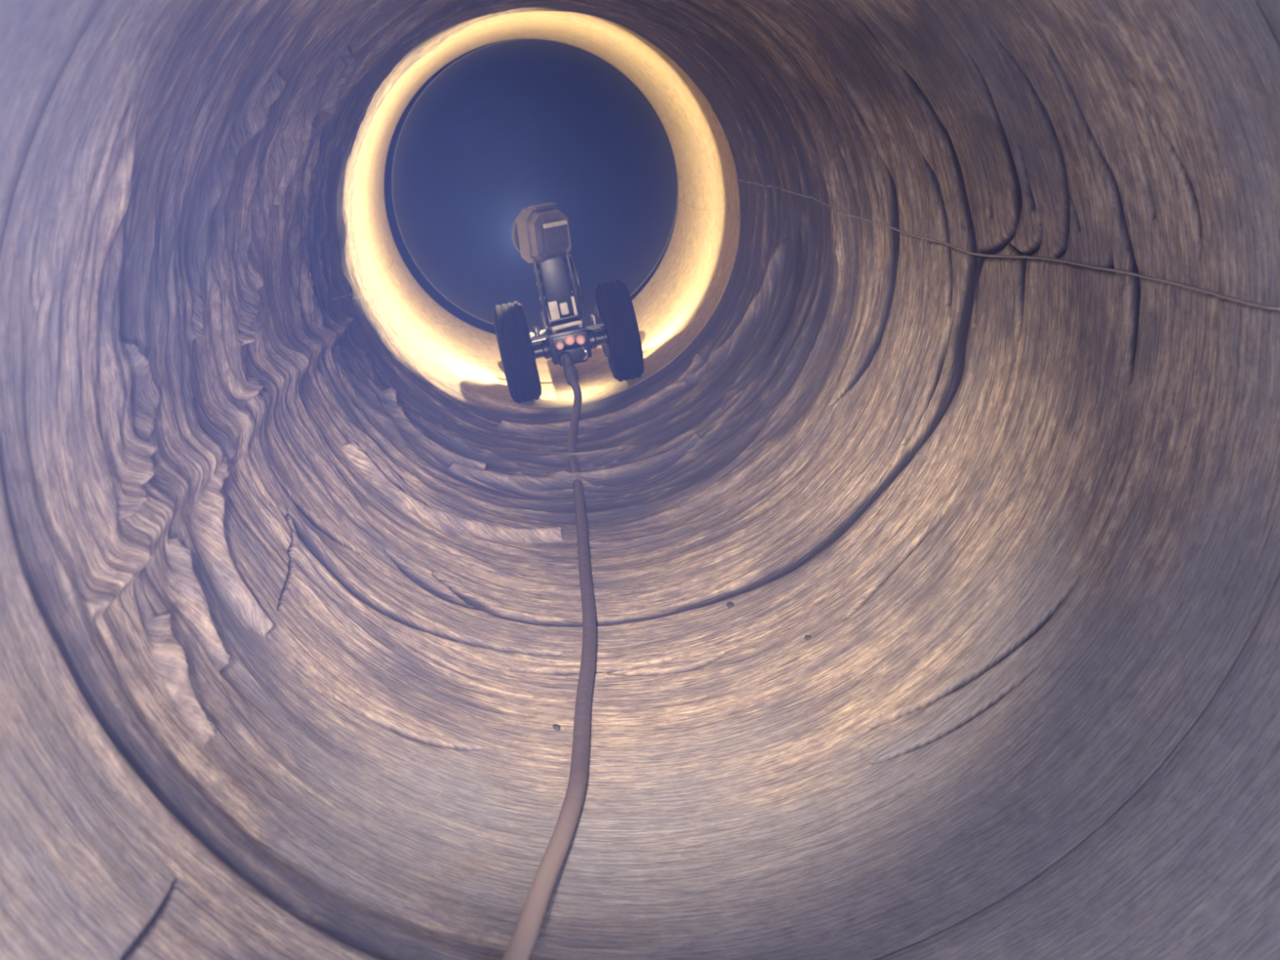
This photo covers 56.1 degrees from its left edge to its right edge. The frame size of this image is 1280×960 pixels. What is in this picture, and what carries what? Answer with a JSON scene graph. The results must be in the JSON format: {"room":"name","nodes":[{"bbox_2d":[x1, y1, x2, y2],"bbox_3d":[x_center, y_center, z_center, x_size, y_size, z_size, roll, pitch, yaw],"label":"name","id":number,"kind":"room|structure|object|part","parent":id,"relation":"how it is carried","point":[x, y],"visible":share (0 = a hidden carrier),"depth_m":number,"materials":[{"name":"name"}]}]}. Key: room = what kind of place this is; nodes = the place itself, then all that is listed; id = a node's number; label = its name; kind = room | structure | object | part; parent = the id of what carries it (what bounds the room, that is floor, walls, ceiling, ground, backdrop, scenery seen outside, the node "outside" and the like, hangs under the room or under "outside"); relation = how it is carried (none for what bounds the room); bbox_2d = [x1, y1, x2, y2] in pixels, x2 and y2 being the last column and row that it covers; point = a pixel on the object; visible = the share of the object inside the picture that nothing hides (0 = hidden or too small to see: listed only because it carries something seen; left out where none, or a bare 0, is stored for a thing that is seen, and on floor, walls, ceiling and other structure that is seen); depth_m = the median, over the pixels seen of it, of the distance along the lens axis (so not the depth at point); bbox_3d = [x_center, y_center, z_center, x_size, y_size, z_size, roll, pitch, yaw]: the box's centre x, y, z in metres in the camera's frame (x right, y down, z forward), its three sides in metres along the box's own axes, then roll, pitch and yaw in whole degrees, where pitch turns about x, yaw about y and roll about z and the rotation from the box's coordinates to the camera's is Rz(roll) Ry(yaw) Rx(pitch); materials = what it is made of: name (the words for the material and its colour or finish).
{"room":"underground passage","nodes":[
{"label":"underground passage","id":0,"kind":"room"},
{"bbox_2d":[352,10,739,407],"bbox_3d":[-0.269,-0.743,3.233,1.020,1.020,0.968,-11,17,-4],"label":"pipe section","id":1,"kind":"structure","parent":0,"point":[691,277],"depth_m":3.15,"materials":[{"name":"beige concrete"}]},
{"bbox_2d":[0,0,1279,959],"bbox_3d":[-0.764,-1.912,7.130,1.080,1.080,13.286,-11,17,-4],"label":"wall","id":2,"kind":"structure","parent":0,"point":[317,587],"depth_m":1.23,"materials":[{"name":"grey concrete"}]},
{"bbox_2d":[331,282,377,300],"bbox_3d":[-0.601,-0.410,2.587,0.027,0.066,0.734,-11,17,-4],"label":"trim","id":3,"kind":"structure","parent":2,"relation":"attached to","point":[376,282],"depth_m":2.48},
{"bbox_2d":[502,355,596,959],"bbox_3d":[-0.108,0.076,1.857,0.068,0.129,2.110,-9,17,1],"label":"cable","id":4,"kind":"object","parent":2,"relation":"on","point":[520,947],"visible":0.99,"depth_m":1.27,"materials":[{"name":"rubber"}]},
{"bbox_2d":[552,724,560,731],"bbox_3d":[-0.093,0.276,1.339,0.008,0.005,0.014,-14,18,-15],"label":"pebble","id":5,"kind":"object","parent":2,"relation":"on","point":[556,726],"visible":1,"depth_m":1.34,"materials":[{"name":"grey stone"}]},
{"bbox_2d":[493,202,643,403],"bbox_3d":[-0.205,-0.470,3.016,0.340,0.459,0.497,-11,17,-4],"label":"inspection crawler","id":6,"kind":"object","parent":2,"relation":"on","point":[540,233],"visible":1,"depth_m":2.85,"materials":[{"name":"black rubber"}]},
{"bbox_3d":[-0.249,-0.358,2.883,0.019,0.025,0.019,-12,18,-4],"label":"knob","id":7,"kind":"part","parent":6,"relation":"part of","materials":[{"name":"metal"}]},
{"bbox_2d":[531,338,546,345],"bbox_3d":[-0.296,-0.350,3.095,0.130,0.020,0.020,-12,18,-4],"label":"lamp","id":8,"kind":"object","parent":6,"relation":"attached to","point":[539,341],"depth_m":3.09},
{"bbox_2d":[558,351,571,364],"bbox_3d":[-0.178,-0.290,2.860,0.032,0.032,0.030,-12,18,-4],"label":"socket","id":9,"kind":"object","parent":6,"relation":"attached to","point":[562,354],"depth_m":2.86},
{"bbox_3d":[-0.165,-0.329,2.862,0.086,0.040,0.012,-12,18,-4],"label":"panel","id":10,"kind":"part","parent":6,"relation":"part of","materials":[{"name":"black metal"}]},
{"bbox_3d":[-0.111,-0.389,2.892,0.019,0.025,0.019,-12,18,-4],"label":"knob","id":11,"kind":"part","parent":6,"relation":"part of","materials":[{"name":"metal"}]},
{"bbox_2d":[587,327,600,332],"bbox_3d":[-0.091,-0.395,3.108,0.130,0.020,0.020,-12,18,-4],"label":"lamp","id":12,"kind":"object","parent":6,"relation":"attached to","point":[597,329],"depth_m":3.10,"materials":[{"name":"black metal"}]},
{"bbox_2d":[660,187,724,211],"bbox_3d":[0.139,-0.834,3.578,0.008,0.032,1.155,-11,17,-4],"label":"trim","id":13,"kind":"structure","parent":2,"relation":"attached to","point":[660,188],"depth_m":3.35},
{"bbox_2d":[726,601,733,607],"bbox_3d":[0.122,0.169,1.625,0.010,0.006,0.017,-15,18,-17],"label":"pebble","id":14,"kind":"object","parent":2,"relation":"on","point":[730,604],"visible":1,"depth_m":1.62,"materials":[{"name":"grey stone"}]},
{"bbox_2d":[804,635,811,639],"bbox_3d":[0.204,0.191,1.454,0.011,0.005,0.010,-1,19,26],"label":"crumb","id":15,"kind":"object","parent":2,"relation":"on","point":[806,637],"visible":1,"depth_m":1.45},
{"bbox_2d":[738,179,1279,311],"bbox_3d":[0.352,-0.403,1.844,0.015,0.032,1.985,-11,17,-4],"label":"crack","id":16,"kind":"object","parent":2,"relation":"attached to","point":[1274,308],"depth_m":1.20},
{"bbox_2d":[0,0,1279,959],"bbox_3d":[0.074,0.039,0.594,1.020,1.020,0.459,-11,17,-4],"label":"pipe section","id":17,"kind":"structure","parent":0,"point":[94,865],"depth_m":0.79,"materials":[{"name":"concrete"}]}
]}

